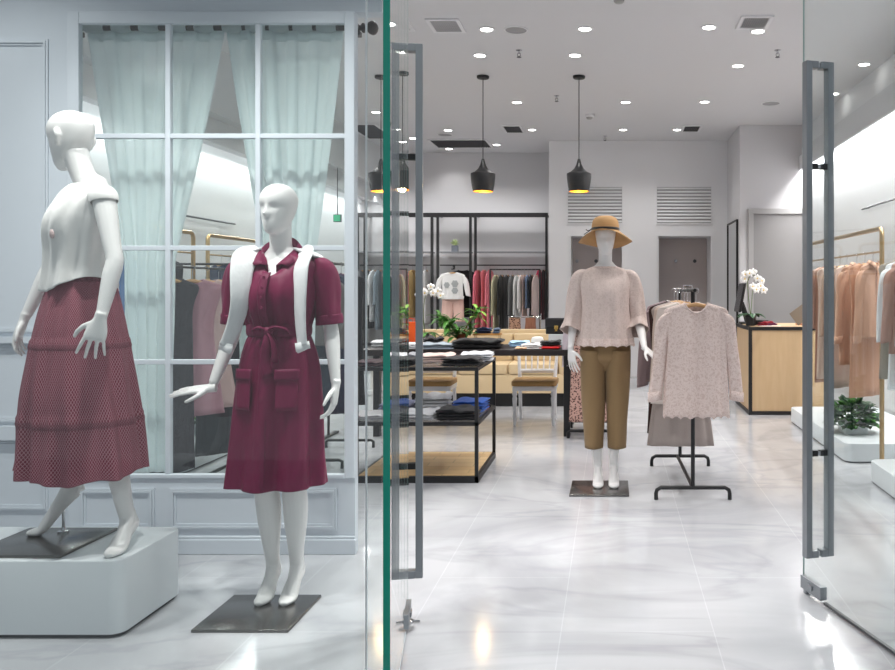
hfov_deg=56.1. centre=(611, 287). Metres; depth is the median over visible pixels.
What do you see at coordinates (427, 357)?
folded top
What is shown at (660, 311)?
cardigan
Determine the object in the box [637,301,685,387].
jumper
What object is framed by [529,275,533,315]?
dress
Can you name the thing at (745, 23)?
grille
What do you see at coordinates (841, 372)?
dress
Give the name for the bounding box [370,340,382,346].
folded top
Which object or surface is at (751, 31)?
recessed light
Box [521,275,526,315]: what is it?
dress
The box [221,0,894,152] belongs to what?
ceiling
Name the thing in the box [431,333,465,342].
cushion
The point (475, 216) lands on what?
wall shelving
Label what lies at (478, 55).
recessed light
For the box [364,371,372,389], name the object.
storage box
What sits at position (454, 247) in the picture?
potted plant
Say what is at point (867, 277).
shirt
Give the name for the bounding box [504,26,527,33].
ceiling speaker
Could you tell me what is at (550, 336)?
display box
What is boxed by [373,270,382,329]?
blouse
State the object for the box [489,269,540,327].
clothes rack
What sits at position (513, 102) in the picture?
recessed light
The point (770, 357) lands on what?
counter
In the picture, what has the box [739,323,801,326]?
countertop
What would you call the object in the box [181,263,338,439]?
clothes rack
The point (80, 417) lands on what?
mannequin
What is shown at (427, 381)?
seat cushion
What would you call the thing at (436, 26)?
grille
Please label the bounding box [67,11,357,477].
window
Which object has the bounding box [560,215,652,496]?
mannequin
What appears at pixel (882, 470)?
plinth
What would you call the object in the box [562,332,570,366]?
blouse
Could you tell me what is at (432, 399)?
folded top
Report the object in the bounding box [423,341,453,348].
folded top
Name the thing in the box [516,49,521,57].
sprinkler
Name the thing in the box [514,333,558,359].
cushion
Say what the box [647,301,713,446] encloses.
coat
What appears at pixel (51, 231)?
pendant
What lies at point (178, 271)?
dress
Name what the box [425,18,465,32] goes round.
ceiling vent
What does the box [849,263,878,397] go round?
dress
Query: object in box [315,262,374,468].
clothes rack
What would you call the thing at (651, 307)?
dress
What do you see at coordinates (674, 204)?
air vent
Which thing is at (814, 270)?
blouse
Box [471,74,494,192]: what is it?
pendant lamp
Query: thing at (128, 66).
sheer curtain
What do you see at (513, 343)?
folded top
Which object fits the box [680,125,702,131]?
ceiling vent
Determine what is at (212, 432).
dress
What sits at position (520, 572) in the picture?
floor
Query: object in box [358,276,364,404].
dress
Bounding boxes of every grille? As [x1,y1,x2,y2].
[430,21,461,31]
[504,127,521,132]
[740,18,768,28]
[763,102,779,105]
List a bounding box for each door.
[383,0,422,669]
[569,236,621,281]
[657,236,706,302]
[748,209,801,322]
[800,0,894,654]
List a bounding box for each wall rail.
[186,215,235,224]
[861,198,894,209]
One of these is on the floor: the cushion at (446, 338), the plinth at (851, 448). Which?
the plinth at (851, 448)
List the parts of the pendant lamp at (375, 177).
lamp shade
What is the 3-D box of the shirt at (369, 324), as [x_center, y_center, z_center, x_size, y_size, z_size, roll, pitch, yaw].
[-3.943,0.180,13.250,0.054,0.952,0.402,0,0,7]
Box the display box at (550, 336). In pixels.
[548,334,562,344]
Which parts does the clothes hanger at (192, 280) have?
hanger arm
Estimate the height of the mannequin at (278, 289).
1.799 m
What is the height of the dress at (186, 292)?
1.227 m
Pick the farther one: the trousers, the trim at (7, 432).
the trousers
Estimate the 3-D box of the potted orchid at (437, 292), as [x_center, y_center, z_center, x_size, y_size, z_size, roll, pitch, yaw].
[-1.850,0.254,8.075,0.282,0.610,0.282,0,0,-41]
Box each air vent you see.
[567,186,622,223]
[656,186,711,223]
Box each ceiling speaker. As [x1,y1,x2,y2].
[437,133,452,135]
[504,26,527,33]
[761,101,780,105]
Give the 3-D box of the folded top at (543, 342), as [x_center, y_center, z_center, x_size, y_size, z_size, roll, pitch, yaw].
[-0.566,0.501,7.545,0.187,0.045,0.235,0,0,0]
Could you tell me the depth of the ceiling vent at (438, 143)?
12.58 m
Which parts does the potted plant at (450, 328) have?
pot, stem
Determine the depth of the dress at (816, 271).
7.57 m
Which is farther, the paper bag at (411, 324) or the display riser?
the display riser
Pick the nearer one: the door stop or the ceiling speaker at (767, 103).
the door stop
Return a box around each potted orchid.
[423,283,444,340]
[736,268,767,325]
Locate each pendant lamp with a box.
[368,74,382,192]
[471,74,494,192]
[567,74,590,192]
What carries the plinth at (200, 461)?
on the floor
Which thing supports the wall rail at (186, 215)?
attached to the wall at (222, 190)
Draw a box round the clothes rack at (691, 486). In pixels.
[650,285,731,499]
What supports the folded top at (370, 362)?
on the display table at (438, 467)
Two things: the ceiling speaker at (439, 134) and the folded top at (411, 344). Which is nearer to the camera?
the folded top at (411, 344)
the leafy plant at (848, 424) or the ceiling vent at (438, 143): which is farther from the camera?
the ceiling vent at (438, 143)
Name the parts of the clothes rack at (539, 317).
rail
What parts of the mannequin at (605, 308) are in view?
trouser leg, plate, neckline trim, trouser leg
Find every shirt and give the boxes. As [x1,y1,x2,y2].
[119,264,124,313]
[364,270,373,328]
[367,270,376,321]
[423,270,429,323]
[513,275,520,315]
[517,275,522,312]
[834,262,862,364]
[853,260,878,344]
[876,262,894,389]
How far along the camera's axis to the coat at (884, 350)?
5.78 m
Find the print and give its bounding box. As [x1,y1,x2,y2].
[451,280,457,286]
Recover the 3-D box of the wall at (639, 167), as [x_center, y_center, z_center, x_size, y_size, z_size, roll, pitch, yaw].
[0.398,-0.445,12.950,2.716,3.590,1.100,0,0,0]
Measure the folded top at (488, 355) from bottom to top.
0.066 m
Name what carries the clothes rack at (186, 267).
on the floor
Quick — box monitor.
[734,283,746,323]
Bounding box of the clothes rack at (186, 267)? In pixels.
[161,266,225,472]
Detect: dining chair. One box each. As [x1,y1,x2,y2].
[409,371,456,421]
[511,356,558,425]
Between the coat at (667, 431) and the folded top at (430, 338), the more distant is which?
the folded top at (430, 338)
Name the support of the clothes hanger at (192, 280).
hanging from the clothes rack at (186, 267)
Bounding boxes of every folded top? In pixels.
[358,358,382,365]
[359,409,382,420]
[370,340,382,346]
[378,400,414,409]
[382,357,414,365]
[409,342,423,348]
[409,352,414,356]
[409,407,440,420]
[414,391,452,407]
[423,335,443,342]
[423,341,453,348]
[423,352,455,361]
[435,404,480,420]
[441,354,484,365]
[451,337,504,348]
[452,397,489,411]
[460,350,494,360]
[475,327,492,332]
[492,327,500,332]
[508,340,529,346]
[520,342,542,348]
[539,345,560,348]
[540,339,560,344]
[756,321,773,325]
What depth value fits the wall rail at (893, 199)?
8.14 m
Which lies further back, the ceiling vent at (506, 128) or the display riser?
the ceiling vent at (506, 128)
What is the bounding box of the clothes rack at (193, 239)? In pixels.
[177,229,195,417]
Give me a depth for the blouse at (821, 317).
7.10 m
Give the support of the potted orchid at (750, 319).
on the counter at (770, 357)
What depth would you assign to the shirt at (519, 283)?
11.44 m
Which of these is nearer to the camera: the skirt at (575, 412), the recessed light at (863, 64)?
the skirt at (575, 412)
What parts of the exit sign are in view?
lit panel, rod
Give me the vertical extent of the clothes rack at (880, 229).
1.818 m
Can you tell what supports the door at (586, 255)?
in the wall at (639, 167)
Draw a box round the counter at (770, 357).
[736,323,823,414]
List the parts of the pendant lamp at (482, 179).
lamp shade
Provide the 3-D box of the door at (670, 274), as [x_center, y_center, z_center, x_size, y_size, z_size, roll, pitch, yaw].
[1.095,0.280,12.805,0.821,2.140,0.770,0,0,0]
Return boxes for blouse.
[315,283,343,348]
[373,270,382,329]
[508,275,514,315]
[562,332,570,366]
[648,303,743,419]
[649,302,674,387]
[812,267,820,328]
[819,265,837,340]
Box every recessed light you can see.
[472,53,486,57]
[478,27,494,31]
[511,101,522,103]
[568,53,581,57]
[577,26,592,31]
[620,101,630,103]
[699,100,709,103]
[701,24,716,29]
[731,64,744,67]
[750,30,765,33]
[857,62,870,66]
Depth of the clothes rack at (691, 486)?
5.19 m
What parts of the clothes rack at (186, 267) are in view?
rail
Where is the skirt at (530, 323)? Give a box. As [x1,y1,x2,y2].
[525,318,535,328]
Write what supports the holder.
on the counter at (770, 357)
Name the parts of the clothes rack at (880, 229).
rail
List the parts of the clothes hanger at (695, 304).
hanger arm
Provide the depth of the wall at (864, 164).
8.79 m
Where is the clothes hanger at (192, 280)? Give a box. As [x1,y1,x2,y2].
[187,265,200,282]
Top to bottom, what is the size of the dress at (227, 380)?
0.887 m
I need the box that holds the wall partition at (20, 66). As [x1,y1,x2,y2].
[0,0,382,550]
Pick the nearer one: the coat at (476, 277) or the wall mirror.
the wall mirror
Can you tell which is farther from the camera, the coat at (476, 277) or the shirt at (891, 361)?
the coat at (476, 277)
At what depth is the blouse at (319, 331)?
6.02 m
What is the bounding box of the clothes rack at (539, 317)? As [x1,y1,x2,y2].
[508,316,540,328]
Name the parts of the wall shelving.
hanging rail, shelf, shelf, shelf, hanging rail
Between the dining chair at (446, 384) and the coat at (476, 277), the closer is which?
the dining chair at (446, 384)
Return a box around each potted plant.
[426,304,490,342]
[450,239,458,250]
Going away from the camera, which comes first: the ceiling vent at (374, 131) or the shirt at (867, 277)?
the shirt at (867, 277)
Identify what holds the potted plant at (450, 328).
on the table at (505, 350)
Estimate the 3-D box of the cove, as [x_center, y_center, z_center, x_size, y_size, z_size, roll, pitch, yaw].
[2.635,-1.765,7.200,0.130,0.290,8.000,0,0,0]
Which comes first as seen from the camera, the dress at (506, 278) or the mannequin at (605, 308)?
the mannequin at (605, 308)
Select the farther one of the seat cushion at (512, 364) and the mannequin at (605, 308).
the seat cushion at (512, 364)
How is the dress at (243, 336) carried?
hanging from the clothes hanger
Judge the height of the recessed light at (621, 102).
0.013 m
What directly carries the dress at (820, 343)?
hanging from the clothes hanger
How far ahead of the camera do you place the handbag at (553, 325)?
8.00 m
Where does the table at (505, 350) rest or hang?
on the floor
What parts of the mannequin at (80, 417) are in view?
plate, support rod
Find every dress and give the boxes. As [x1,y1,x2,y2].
[149,279,198,472]
[175,261,182,278]
[193,279,224,415]
[195,340,239,456]
[212,279,234,406]
[239,325,247,356]
[317,275,343,413]
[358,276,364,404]
[409,270,414,317]
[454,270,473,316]
[480,270,486,326]
[504,275,509,328]
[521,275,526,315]
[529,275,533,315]
[541,270,544,319]
[647,301,688,432]
[815,267,823,382]
[816,268,823,378]
[834,265,849,387]
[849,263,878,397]
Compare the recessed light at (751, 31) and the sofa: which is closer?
the recessed light at (751, 31)
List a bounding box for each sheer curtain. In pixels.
[83,25,223,472]
[221,25,343,343]
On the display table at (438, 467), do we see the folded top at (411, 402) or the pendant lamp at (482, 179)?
the folded top at (411, 402)
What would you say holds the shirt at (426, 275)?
hanging from the clothes hanger
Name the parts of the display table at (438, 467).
leg, glass, frame, frame, frame, leg, leg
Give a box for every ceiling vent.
[358,124,382,138]
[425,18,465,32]
[427,139,492,147]
[500,125,524,132]
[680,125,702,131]
[735,15,773,29]
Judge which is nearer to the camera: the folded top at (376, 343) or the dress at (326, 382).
the dress at (326, 382)
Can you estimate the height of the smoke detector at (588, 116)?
0.055 m
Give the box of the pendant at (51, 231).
[49,229,53,237]
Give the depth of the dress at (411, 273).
13.17 m
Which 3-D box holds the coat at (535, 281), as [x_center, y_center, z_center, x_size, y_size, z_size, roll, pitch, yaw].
[-1.086,0.120,11.599,0.040,0.617,0.503,0,0,6]
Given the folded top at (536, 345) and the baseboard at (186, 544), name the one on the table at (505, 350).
the folded top at (536, 345)
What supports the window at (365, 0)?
in the wall
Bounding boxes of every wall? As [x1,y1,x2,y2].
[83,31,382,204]
[83,101,363,279]
[364,153,548,358]
[549,141,726,369]
[727,125,801,322]
[812,54,894,415]
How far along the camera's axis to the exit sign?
10.98 m
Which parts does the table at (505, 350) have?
leg, leg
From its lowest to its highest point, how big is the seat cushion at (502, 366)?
0.113 m
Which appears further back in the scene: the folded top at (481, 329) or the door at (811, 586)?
the folded top at (481, 329)
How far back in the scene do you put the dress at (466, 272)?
13.31 m
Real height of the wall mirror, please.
2.056 m
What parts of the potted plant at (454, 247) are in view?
pot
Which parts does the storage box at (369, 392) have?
box lid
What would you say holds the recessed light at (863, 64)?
in the ceiling
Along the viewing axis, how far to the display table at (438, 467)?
5.77 m
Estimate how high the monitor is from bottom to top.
0.466 m
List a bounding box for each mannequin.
[0,110,149,557]
[169,184,342,632]
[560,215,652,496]
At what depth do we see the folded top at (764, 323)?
8.82 m
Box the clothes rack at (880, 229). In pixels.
[812,226,883,458]
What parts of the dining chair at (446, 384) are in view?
leg, seat frame, rail, post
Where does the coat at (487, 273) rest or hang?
hanging from the clothes hanger
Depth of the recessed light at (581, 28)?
7.02 m
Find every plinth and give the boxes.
[0,527,177,637]
[133,433,227,472]
[791,407,894,462]
[871,459,894,497]
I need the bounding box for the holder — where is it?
[789,305,801,324]
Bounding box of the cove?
[799,81,894,169]
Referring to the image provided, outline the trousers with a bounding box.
[441,299,464,321]
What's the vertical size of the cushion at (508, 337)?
0.313 m
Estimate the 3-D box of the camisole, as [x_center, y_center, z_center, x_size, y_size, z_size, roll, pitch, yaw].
[-1.193,0.049,11.600,0.038,0.475,0.401,0,0,7]
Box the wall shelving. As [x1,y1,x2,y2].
[358,213,548,358]
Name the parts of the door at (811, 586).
handle, handle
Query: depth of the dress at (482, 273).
13.16 m
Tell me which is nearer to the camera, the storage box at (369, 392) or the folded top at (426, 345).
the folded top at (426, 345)
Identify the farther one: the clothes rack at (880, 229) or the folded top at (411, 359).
the clothes rack at (880, 229)
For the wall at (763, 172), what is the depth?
11.20 m
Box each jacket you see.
[205,265,226,279]
[536,270,541,307]
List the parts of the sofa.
backrest, seat, armrest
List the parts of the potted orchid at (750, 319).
flower, pot, flower, stem, flower, flower, flower, flower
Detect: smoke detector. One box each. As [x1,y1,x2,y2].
[585,114,593,119]
[612,0,625,3]
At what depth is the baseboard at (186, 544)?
4.12 m
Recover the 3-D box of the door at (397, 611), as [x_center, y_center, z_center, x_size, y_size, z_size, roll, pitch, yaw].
[-0.782,-0.101,2.892,0.134,2.898,0.904,0,0,-6]
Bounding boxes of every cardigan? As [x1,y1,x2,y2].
[651,302,702,403]
[880,264,894,353]
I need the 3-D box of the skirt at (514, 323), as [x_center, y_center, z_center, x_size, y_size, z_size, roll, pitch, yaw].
[-1.278,0.648,10.738,0.191,0.508,0.076,0,0,-12]
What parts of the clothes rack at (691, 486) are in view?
post, rail, post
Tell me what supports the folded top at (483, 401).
on the display table at (438, 467)
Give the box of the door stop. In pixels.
[409,618,419,624]
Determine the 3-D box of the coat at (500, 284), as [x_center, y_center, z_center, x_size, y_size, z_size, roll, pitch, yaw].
[-1.567,0.248,11.601,0.040,0.874,0.503,0,0,6]
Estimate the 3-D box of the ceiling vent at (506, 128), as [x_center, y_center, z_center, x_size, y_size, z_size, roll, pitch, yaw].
[-1.393,-2.232,11.469,0.285,0.013,0.528,0,0,0]
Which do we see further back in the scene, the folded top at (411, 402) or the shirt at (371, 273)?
the shirt at (371, 273)
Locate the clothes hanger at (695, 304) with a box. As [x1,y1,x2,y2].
[687,288,705,307]
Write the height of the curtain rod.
0.083 m
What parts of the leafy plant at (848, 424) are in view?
pot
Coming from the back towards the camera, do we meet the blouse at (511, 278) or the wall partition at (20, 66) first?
the blouse at (511, 278)
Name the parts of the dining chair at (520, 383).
leg, post, seat frame, rail, leg, post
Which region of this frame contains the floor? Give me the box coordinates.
[0,371,894,669]
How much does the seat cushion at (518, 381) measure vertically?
0.048 m
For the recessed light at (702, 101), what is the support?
in the ceiling
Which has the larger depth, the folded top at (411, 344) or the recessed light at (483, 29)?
the folded top at (411, 344)
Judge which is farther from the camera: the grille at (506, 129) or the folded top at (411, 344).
the grille at (506, 129)
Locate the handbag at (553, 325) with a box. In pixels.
[545,318,563,333]
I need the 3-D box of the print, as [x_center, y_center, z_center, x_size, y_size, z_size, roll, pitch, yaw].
[-2.509,-0.068,13.011,0.114,0.108,0.005,0,0,0]
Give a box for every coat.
[473,270,480,327]
[485,270,493,327]
[491,275,498,328]
[497,275,504,328]
[531,275,538,315]
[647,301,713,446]
[879,260,894,378]
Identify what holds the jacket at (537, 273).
hanging from the clothes hanger
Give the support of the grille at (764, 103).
attached to the ceiling speaker at (767, 103)
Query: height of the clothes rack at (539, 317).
0.976 m
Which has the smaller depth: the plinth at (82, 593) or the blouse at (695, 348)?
the plinth at (82, 593)
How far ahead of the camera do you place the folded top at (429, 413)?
5.71 m
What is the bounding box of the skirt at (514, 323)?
[509,318,520,328]
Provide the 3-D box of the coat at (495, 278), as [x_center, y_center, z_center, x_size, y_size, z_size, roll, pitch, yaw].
[-1.652,0.234,11.601,0.040,0.845,0.505,0,0,6]
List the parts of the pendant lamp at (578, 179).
lamp shade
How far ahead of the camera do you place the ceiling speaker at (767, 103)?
9.85 m
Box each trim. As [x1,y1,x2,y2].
[0,39,336,529]
[0,337,30,439]
[630,370,727,376]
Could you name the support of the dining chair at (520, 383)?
on the floor
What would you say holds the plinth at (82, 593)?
on the floor
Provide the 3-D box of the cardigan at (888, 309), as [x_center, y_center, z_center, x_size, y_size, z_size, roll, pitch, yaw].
[2.088,0.124,5.552,0.538,0.647,0.074,0,0,-6]
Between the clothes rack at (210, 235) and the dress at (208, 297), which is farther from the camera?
the clothes rack at (210, 235)
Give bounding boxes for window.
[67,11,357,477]
[365,0,366,669]
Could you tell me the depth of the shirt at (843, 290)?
6.63 m
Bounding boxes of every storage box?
[359,389,372,411]
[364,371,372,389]
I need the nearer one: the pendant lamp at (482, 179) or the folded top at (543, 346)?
the folded top at (543, 346)
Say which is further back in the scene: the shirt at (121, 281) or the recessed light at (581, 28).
the recessed light at (581, 28)
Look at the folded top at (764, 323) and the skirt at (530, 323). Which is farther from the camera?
the skirt at (530, 323)
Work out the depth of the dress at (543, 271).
13.12 m
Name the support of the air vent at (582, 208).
in the wall at (639, 167)
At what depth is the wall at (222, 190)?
8.60 m
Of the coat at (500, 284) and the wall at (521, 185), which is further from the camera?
the wall at (521, 185)
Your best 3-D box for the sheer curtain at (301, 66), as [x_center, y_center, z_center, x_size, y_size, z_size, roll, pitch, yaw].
[-1.748,-0.215,4.340,0.641,2.389,0.050,0,0,0]
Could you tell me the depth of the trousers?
13.10 m
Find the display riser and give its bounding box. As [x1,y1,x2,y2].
[473,333,501,337]
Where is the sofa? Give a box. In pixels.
[409,329,563,405]
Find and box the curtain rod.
[83,21,378,37]
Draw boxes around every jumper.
[358,270,362,321]
[435,272,470,298]
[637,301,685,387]
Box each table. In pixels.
[358,357,495,482]
[363,344,573,436]
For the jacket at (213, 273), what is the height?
0.587 m
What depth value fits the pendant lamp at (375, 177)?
8.51 m
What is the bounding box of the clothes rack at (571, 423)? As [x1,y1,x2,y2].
[567,422,606,437]
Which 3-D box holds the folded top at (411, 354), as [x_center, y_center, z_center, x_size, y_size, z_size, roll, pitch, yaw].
[-1.576,0.521,6.221,0.241,0.057,0.266,0,0,6]
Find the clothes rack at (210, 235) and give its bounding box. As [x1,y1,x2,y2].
[206,233,254,279]
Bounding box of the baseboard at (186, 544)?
[178,536,356,553]
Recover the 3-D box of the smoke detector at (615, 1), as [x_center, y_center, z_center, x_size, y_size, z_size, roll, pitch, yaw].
[0.054,-2.212,6.252,0.120,0.055,0.120,0,0,0]
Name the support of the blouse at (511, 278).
hanging from the clothes hanger
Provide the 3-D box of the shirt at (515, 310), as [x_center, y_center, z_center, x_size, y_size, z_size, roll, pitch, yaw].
[-1.346,0.120,11.601,0.040,0.617,0.503,0,0,6]
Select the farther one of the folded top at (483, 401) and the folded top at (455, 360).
the folded top at (483, 401)
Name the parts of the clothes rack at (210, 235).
rail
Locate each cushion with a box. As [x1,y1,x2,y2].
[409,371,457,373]
[409,377,456,385]
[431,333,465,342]
[458,360,513,373]
[467,333,513,359]
[508,360,558,373]
[511,377,558,385]
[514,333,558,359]
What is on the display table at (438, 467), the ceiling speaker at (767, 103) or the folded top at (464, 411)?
the folded top at (464, 411)
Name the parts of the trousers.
trouser leg, trouser leg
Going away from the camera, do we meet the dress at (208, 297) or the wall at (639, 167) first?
the dress at (208, 297)
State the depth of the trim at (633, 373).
12.39 m
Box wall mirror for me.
[727,219,737,323]
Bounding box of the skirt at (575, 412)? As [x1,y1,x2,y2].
[569,336,606,421]
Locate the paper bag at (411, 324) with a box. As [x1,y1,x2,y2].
[409,318,414,341]
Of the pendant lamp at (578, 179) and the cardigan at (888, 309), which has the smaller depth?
the cardigan at (888, 309)
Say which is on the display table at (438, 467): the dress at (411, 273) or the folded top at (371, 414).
the folded top at (371, 414)
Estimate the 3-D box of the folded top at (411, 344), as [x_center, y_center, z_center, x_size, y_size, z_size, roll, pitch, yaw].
[-1.835,0.530,7.546,0.187,0.060,0.266,0,0,0]
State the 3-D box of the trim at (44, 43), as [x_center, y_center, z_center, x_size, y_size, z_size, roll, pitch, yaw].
[-2.564,-0.020,4.154,2.327,2.505,0.033,0,0,0]
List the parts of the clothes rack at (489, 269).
post, rail, post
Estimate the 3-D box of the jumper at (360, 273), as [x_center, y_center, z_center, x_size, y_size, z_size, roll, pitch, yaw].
[-4.065,0.188,13.250,0.054,0.968,0.512,0,0,8]
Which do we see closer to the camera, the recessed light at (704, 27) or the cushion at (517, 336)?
the recessed light at (704, 27)
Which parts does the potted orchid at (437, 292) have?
stem, flower, flower, flower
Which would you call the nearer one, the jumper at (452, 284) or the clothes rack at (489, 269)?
the clothes rack at (489, 269)
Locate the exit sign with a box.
[333,168,341,221]
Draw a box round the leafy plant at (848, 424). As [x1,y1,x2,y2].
[822,394,878,433]
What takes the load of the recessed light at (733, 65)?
in the ceiling
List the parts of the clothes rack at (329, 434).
rail, post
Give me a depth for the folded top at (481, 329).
8.00 m
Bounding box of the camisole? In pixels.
[525,275,529,308]
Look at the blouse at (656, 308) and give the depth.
5.45 m
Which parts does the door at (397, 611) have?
handle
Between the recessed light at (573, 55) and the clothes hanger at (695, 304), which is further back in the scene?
the recessed light at (573, 55)
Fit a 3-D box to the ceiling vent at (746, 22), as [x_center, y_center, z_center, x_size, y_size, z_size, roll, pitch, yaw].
[1.199,-2.232,6.859,0.270,0.013,0.330,0,0,0]
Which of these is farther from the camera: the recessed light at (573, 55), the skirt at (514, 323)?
the skirt at (514, 323)
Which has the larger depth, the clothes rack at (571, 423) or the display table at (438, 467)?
the clothes rack at (571, 423)
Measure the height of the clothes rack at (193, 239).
1.858 m
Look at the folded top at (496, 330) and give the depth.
7.99 m

